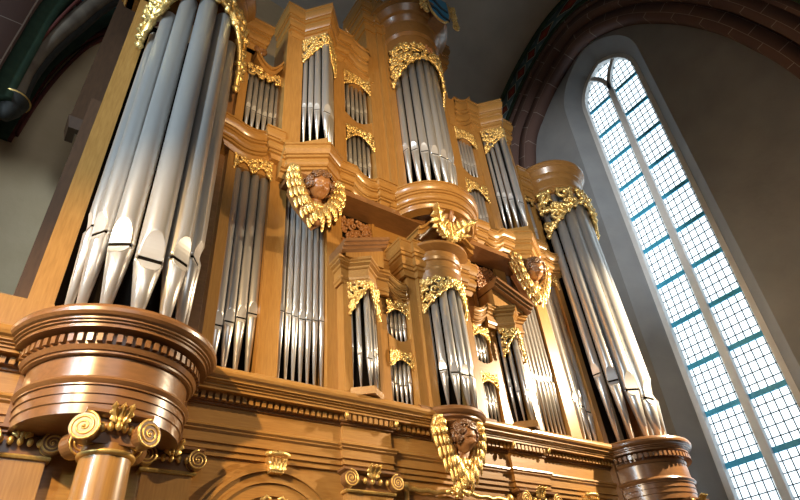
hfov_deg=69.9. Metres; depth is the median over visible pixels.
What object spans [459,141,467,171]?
pipe
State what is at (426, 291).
pipe
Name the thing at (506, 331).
shade
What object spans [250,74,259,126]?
pipe
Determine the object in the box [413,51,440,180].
pipe
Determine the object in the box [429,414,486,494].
cherub
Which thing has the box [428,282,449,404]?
pipe
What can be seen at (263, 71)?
shade
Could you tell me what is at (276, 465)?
keystone
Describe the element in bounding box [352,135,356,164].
pipe
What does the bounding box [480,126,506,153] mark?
shade
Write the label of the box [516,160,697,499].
tower
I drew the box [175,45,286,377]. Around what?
field
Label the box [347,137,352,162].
pipe
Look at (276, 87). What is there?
pipe
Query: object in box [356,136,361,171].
pipe
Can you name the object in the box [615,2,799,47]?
trim
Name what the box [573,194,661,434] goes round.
pipe
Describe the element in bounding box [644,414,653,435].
pipe
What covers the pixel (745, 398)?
window
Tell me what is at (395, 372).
pipe
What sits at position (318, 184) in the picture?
cherub
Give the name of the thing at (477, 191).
pipe
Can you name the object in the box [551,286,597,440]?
pipe
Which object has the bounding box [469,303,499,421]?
fields
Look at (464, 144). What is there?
pipe
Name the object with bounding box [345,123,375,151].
shade
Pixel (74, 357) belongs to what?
tower
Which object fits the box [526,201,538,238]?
pipe
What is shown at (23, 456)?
pilaster
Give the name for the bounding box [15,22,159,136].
trim
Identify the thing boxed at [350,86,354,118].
pipe
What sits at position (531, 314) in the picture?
pipe
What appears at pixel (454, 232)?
crest
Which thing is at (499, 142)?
pipe
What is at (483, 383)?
pipe
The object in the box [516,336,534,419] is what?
pipe
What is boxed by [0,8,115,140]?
trim
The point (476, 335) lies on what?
pipe
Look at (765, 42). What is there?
arch
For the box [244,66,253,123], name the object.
pipe
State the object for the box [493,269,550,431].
field
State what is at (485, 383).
pipe
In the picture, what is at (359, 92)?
pipe
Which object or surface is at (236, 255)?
pipe
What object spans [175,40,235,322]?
pipe
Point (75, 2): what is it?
trim
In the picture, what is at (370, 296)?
pipe
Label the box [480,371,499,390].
shade
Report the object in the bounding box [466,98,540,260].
pointed tower
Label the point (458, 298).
pipe
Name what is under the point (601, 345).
pipe
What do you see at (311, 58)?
pipe
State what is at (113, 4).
trim
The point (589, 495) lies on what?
keystone
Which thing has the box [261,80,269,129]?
pipe
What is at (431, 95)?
pipe
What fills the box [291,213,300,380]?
pipe
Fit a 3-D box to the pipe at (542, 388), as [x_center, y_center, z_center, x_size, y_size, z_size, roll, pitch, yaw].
[2.793,2.170,12.005,0.116,3.770,0.116,20,-44,-29]
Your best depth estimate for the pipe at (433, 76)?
12.92 m
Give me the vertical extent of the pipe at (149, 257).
7.270 m
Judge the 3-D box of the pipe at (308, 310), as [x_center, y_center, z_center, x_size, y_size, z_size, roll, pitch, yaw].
[-1.508,0.639,9.466,0.110,3.770,0.110,20,-44,-29]
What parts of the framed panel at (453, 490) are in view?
panel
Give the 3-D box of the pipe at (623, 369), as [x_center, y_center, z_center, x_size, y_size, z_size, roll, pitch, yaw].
[4.636,1.125,13.358,0.301,6.770,0.302,20,-44,-29]
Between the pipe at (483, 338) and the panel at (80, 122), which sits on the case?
the pipe at (483, 338)
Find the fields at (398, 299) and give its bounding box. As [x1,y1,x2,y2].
[385,269,414,403]
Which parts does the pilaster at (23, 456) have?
neck moulding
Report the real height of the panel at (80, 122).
11.500 m
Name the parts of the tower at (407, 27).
crown cornice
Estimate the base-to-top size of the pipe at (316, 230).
3.770 m
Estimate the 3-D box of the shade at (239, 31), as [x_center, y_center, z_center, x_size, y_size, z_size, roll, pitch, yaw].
[-3.625,-4.114,10.514,1.990,1.792,0.913,20,-44,-29]
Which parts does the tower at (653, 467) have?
crown cornice, bed moulding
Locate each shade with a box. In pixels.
[134,0,249,92]
[233,152,273,181]
[247,62,280,85]
[302,32,336,78]
[343,69,370,95]
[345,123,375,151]
[347,280,381,322]
[385,298,409,319]
[388,41,445,110]
[390,348,414,370]
[419,274,467,324]
[454,126,477,149]
[465,177,490,203]
[471,322,490,342]
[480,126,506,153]
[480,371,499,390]
[498,327,526,363]
[524,195,534,205]
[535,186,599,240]
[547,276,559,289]
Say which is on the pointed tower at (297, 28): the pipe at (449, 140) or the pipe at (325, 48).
the pipe at (325, 48)
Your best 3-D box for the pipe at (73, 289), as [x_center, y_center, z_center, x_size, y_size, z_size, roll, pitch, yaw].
[-4.130,-1.410,8.364,0.201,6.070,0.199,20,-44,-29]
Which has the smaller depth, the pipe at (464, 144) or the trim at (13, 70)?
the trim at (13, 70)
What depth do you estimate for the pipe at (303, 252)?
9.23 m
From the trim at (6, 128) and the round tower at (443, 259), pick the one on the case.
the round tower at (443, 259)
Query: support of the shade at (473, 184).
hanging from the panel at (486, 258)
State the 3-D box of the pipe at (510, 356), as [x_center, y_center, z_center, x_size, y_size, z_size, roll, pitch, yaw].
[2.145,2.308,10.765,0.082,1.920,0.083,20,-44,-29]
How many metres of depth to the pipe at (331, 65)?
11.71 m
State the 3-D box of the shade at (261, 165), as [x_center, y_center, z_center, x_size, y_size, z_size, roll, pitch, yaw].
[-2.597,-1.522,10.172,0.740,0.509,0.072,20,-44,-29]
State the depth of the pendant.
11.19 m
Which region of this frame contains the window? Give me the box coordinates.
[582,53,799,499]
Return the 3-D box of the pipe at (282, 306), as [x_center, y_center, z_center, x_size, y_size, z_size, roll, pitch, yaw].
[-1.892,0.502,9.240,0.094,3.770,0.094,20,-44,-29]
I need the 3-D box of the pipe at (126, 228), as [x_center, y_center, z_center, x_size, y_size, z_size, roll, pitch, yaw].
[-3.622,-1.879,8.482,0.301,6.870,0.302,20,-44,-29]
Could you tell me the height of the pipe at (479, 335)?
0.740 m
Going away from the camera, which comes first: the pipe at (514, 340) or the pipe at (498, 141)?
the pipe at (514, 340)
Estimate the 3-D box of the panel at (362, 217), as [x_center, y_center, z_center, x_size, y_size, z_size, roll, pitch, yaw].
[-0.635,0.760,9.877,3.200,4.000,0.740,20,-44,-29]
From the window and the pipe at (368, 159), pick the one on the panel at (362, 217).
the pipe at (368, 159)
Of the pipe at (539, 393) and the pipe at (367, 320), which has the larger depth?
the pipe at (539, 393)
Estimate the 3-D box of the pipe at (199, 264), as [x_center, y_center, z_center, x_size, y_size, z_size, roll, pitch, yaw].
[-3.029,-1.018,9.014,0.201,6.070,0.199,20,-44,-29]
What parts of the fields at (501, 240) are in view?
swept cornice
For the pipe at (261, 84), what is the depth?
11.33 m
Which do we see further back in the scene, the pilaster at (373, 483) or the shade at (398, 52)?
the shade at (398, 52)
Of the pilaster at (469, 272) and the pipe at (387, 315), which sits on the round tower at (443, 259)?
the pilaster at (469, 272)
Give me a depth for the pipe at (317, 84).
11.61 m
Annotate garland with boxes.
[260,494,287,499]
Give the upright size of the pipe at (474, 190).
1.520 m
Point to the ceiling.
(493, 35)
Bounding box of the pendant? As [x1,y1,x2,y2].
[425,209,461,238]
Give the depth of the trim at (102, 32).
12.57 m
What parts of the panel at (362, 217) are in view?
panel frame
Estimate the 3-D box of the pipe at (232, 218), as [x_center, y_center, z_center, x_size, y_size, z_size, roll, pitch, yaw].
[-2.723,0.065,8.935,0.172,4.220,0.172,20,-44,-29]
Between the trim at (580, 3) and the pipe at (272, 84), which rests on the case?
the pipe at (272, 84)
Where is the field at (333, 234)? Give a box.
[279,207,341,389]
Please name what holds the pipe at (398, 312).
on the case
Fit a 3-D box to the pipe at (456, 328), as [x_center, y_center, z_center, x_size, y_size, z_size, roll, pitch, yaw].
[1.008,1.558,9.904,0.156,2.390,0.159,20,-44,-29]
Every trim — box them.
[0,0,74,100]
[0,0,115,119]
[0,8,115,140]
[7,15,161,141]
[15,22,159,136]
[17,0,112,93]
[26,0,118,98]
[42,0,79,40]
[502,0,581,118]
[505,0,799,120]
[508,0,799,122]
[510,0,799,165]
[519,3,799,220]
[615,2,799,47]
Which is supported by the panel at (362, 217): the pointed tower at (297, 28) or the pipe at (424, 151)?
the pointed tower at (297, 28)
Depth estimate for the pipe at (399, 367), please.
9.27 m
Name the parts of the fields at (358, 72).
swept cornice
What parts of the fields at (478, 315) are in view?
swept cornice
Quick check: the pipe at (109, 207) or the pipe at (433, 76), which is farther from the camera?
the pipe at (433, 76)
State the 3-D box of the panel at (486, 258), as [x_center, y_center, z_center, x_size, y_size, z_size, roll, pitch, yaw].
[2.000,1.698,11.432,3.200,4.000,0.740,20,-44,-29]
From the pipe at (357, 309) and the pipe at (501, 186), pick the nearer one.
the pipe at (357, 309)
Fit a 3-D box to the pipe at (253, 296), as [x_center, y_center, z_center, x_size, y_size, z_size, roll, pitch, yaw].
[-2.303,0.215,9.183,0.156,4.220,0.156,20,-44,-29]
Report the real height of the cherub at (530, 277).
1.303 m
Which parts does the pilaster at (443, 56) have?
cornice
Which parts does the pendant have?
bulb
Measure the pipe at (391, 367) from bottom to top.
0.910 m
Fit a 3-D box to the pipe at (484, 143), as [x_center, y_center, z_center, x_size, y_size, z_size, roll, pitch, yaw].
[2.364,-1.796,14.400,0.094,3.430,0.095,20,-44,-29]
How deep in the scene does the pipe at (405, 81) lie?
12.71 m
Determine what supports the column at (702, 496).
on the floor
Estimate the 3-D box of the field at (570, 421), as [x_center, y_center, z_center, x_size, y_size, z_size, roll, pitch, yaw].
[3.566,0.865,13.812,1.445,7.910,0.835,20,-44,-29]
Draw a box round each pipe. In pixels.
[64,32,155,304]
[76,11,175,303]
[99,0,197,303]
[131,0,218,308]
[159,13,230,316]
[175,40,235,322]
[185,70,232,324]
[212,167,241,353]
[220,171,250,366]
[233,174,259,369]
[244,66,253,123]
[244,178,267,371]
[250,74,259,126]
[256,79,264,128]
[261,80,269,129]
[267,81,274,123]
[273,79,277,125]
[277,196,289,377]
[284,204,295,378]
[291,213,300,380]
[298,219,306,381]
[302,46,308,141]
[305,227,312,383]
[308,55,313,140]
[312,227,318,384]
[314,39,320,139]
[318,226,323,385]
[322,34,329,137]
[328,56,331,141]
[330,65,332,142]
[332,68,333,143]
[345,84,349,115]
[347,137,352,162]
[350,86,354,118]
[350,290,353,386]
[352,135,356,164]
[354,88,358,122]
[355,285,361,386]
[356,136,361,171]
[358,91,362,123]
[361,138,366,175]
[362,93,366,123]
[363,289,372,385]
[365,141,370,177]
[369,290,375,385]
[372,298,378,388]
[385,304,388,332]
[388,308,393,336]
[389,354,393,400]
[393,310,397,339]
[393,355,398,401]
[395,66,412,182]
[397,310,401,340]
[397,357,403,402]
[401,61,420,180]
[401,309,406,340]
[401,357,407,403]
[406,358,412,404]
[407,49,430,179]
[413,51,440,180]
[422,59,448,181]
[426,291,438,387]
[428,61,454,183]
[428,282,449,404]
[434,66,457,184]
[438,280,460,404]
[446,287,469,405]
[454,289,475,407]
[457,139,463,167]
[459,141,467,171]
[461,298,477,408]
[462,143,471,174]
[466,144,474,176]
[469,146,477,176]
[473,189,481,219]
[474,331,481,361]
[476,190,485,220]
[478,334,485,363]
[480,192,488,222]
[482,133,506,228]
[482,335,488,362]
[483,383,488,415]
[484,382,492,418]
[485,133,512,227]
[487,382,496,420]
[491,132,518,226]
[491,383,500,421]
[497,331,517,420]
[498,141,523,226]
[499,133,527,225]
[499,142,525,225]
[506,276,544,430]
[506,338,524,420]
[510,277,549,431]
[511,332,532,419]
[516,287,553,432]
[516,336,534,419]
[521,294,557,432]
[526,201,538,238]
[529,310,561,433]
[532,307,565,434]
[544,205,619,441]
[545,295,585,438]
[545,304,571,397]
[549,194,633,438]
[549,291,591,439]
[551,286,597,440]
[557,192,648,435]
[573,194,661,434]
[582,204,666,434]
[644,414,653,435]
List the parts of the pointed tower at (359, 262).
raking cornice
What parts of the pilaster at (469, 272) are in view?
cornice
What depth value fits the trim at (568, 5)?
22.44 m
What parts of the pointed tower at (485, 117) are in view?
crown cornice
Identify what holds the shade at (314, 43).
hanging from the pointed tower at (297, 28)
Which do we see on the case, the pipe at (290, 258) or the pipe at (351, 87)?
the pipe at (290, 258)
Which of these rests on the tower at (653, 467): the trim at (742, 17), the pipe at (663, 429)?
the pipe at (663, 429)
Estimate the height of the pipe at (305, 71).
3.430 m
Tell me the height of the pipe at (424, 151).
4.880 m
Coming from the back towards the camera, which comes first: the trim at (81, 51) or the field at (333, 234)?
the trim at (81, 51)
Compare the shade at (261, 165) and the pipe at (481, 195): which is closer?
the shade at (261, 165)
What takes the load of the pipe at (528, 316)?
on the case
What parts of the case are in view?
arch moulding, panel, bed moulding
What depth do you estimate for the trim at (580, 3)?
22.06 m
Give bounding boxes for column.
[58,401,160,499]
[680,493,709,499]
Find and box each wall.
[0,0,41,68]
[0,0,284,294]
[536,24,799,499]
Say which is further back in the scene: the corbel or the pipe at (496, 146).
the pipe at (496, 146)
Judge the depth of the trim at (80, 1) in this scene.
14.10 m
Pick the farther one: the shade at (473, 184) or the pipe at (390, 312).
the shade at (473, 184)
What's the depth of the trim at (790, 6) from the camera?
21.36 m
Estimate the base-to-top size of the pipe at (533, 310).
3.770 m
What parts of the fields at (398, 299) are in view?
swept cornice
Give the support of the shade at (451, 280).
hanging from the round tower at (443, 259)
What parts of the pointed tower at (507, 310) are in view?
raking cornice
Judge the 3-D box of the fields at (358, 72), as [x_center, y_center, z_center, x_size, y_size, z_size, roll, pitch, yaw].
[-0.957,-3.026,12.596,1.334,5.603,0.700,20,-44,-29]
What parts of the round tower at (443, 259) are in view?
crown cornice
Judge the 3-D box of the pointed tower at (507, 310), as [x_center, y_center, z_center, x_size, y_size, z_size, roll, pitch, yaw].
[2.221,1.999,11.065,1.075,3.000,0.640,20,-44,-29]
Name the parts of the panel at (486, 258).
panel frame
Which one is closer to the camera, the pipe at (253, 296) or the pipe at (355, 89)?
the pipe at (253, 296)
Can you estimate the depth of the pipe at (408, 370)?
9.38 m
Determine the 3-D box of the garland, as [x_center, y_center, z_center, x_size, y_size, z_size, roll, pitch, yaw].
[-1.539,3.182,6.963,1.126,0.373,0.082,20,-44,-29]
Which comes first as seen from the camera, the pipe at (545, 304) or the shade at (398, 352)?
the shade at (398, 352)
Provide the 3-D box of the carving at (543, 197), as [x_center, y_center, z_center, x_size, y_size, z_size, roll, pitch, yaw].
[4.668,-0.842,15.127,1.994,1.542,0.919,20,-44,-29]
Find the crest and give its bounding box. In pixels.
[430,202,476,242]
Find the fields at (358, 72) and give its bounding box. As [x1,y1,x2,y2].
[339,28,397,206]
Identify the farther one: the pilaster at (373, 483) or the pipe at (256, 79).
the pipe at (256, 79)
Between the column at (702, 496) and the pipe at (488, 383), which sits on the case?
the pipe at (488, 383)
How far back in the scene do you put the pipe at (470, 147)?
14.63 m
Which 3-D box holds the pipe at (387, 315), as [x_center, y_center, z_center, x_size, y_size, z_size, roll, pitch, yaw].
[-0.221,1.255,9.832,0.068,0.740,0.067,20,-44,-29]
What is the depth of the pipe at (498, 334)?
10.70 m
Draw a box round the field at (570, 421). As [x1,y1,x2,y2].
[521,186,608,443]
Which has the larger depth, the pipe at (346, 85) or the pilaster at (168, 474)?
the pipe at (346, 85)
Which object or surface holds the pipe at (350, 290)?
on the pointed tower at (359, 262)
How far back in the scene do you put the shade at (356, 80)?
13.22 m
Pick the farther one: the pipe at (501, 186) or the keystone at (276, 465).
the pipe at (501, 186)
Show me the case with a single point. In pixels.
(237, 416)
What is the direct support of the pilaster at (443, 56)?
on the tower at (407, 27)
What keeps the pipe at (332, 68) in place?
on the pointed tower at (297, 28)
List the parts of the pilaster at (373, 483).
neck moulding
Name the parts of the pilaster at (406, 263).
cornice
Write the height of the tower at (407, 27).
8.410 m
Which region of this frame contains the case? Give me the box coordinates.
[0,323,618,499]
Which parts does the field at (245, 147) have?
rail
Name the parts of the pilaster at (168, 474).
neck moulding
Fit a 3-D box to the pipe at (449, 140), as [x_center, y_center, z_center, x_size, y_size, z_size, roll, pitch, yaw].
[1.018,-2.864,13.297,0.181,4.880,0.181,20,-44,-29]
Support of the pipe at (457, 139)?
on the panel at (486, 258)
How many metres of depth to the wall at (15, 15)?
10.84 m
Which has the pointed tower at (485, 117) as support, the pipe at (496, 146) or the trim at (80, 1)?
the pipe at (496, 146)
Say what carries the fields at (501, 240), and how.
on the panel at (486, 258)
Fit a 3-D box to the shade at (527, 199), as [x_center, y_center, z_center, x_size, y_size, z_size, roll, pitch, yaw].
[3.344,-1.427,15.360,0.814,0.396,0.062,20,-44,-29]
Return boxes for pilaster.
[0,423,61,499]
[134,438,206,499]
[337,463,403,499]
[343,0,406,186]
[385,218,440,406]
[407,45,467,190]
[437,236,488,417]
[511,485,561,499]
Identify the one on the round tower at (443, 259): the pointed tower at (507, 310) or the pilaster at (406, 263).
the pilaster at (406, 263)
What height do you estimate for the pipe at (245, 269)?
4.220 m
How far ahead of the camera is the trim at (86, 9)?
11.88 m
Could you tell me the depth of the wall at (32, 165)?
11.31 m
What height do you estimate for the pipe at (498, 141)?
3.430 m
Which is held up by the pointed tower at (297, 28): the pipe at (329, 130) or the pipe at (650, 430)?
the pipe at (329, 130)
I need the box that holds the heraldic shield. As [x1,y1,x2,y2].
[419,0,459,34]
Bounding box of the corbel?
[0,87,30,121]
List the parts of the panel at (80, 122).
dark panel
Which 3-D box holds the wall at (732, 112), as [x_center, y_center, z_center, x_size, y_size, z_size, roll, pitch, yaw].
[8.870,-3.828,16.190,0.900,27.600,20.070,20,-44,-29]
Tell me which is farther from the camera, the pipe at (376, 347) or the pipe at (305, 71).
the pipe at (305, 71)
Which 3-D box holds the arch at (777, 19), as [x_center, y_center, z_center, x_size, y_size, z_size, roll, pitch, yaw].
[7.426,-0.916,15.442,0.700,19.144,10.592,20,-44,-29]
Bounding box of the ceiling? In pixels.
[271,0,559,103]
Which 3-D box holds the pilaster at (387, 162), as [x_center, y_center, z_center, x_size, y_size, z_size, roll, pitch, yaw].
[-0.626,-3.768,13.698,0.925,7.000,1.105,20,-44,-29]
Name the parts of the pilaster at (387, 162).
cornice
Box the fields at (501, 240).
[445,96,514,253]
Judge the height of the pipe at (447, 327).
2.390 m
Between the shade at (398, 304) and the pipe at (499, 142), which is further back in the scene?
the pipe at (499, 142)
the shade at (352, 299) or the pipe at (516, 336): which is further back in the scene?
the pipe at (516, 336)
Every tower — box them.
[0,0,275,451]
[271,1,352,184]
[329,237,392,400]
[371,0,478,241]
[417,240,496,430]
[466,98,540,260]
[477,276,543,430]
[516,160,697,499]
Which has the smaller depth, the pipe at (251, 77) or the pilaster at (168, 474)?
the pilaster at (168, 474)
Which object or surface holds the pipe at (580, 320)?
on the tower at (653, 467)
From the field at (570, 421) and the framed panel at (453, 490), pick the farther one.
the field at (570, 421)
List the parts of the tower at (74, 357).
bed moulding, crown cornice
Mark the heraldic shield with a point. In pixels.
(441, 13)
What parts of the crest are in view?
stem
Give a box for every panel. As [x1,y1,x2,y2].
[13,0,135,297]
[281,173,434,269]
[403,482,513,499]
[426,232,523,306]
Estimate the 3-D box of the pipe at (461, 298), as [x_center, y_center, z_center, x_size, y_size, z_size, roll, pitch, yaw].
[1.172,1.726,10.142,0.140,2.390,0.140,20,-44,-29]
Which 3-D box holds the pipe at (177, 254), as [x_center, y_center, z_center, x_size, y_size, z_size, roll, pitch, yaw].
[-3.078,-1.685,8.803,0.301,6.870,0.302,20,-44,-29]
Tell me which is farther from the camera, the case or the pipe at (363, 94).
the pipe at (363, 94)
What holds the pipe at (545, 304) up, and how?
on the case
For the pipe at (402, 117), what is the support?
on the tower at (407, 27)
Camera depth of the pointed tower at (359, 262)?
9.53 m
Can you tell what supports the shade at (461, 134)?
hanging from the panel at (486, 258)
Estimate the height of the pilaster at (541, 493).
4.151 m
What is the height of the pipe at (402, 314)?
0.740 m
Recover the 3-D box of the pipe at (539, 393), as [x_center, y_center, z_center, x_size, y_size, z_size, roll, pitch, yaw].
[2.697,2.136,11.949,0.110,3.770,0.110,20,-44,-29]
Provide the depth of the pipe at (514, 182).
14.16 m
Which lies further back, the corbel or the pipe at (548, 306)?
the pipe at (548, 306)
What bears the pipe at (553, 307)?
on the case
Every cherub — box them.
[285,163,345,231]
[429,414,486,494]
[508,251,550,308]
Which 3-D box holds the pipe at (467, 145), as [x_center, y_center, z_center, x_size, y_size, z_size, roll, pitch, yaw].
[1.799,-2.279,14.586,0.086,1.650,0.085,20,-44,-29]
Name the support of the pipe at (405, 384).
on the case
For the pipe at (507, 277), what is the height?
3.770 m
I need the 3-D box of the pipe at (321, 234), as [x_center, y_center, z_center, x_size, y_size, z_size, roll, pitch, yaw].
[-1.317,0.707,9.579,0.094,3.770,0.094,20,-44,-29]
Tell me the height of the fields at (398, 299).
2.490 m
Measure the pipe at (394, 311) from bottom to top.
0.740 m
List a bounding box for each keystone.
[265,450,290,475]
[583,492,599,499]
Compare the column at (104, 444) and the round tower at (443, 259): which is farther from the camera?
the round tower at (443, 259)
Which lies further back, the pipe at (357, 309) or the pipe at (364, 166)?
the pipe at (364, 166)
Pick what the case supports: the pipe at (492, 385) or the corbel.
the pipe at (492, 385)
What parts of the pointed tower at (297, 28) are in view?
crown cornice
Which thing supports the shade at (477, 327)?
hanging from the case

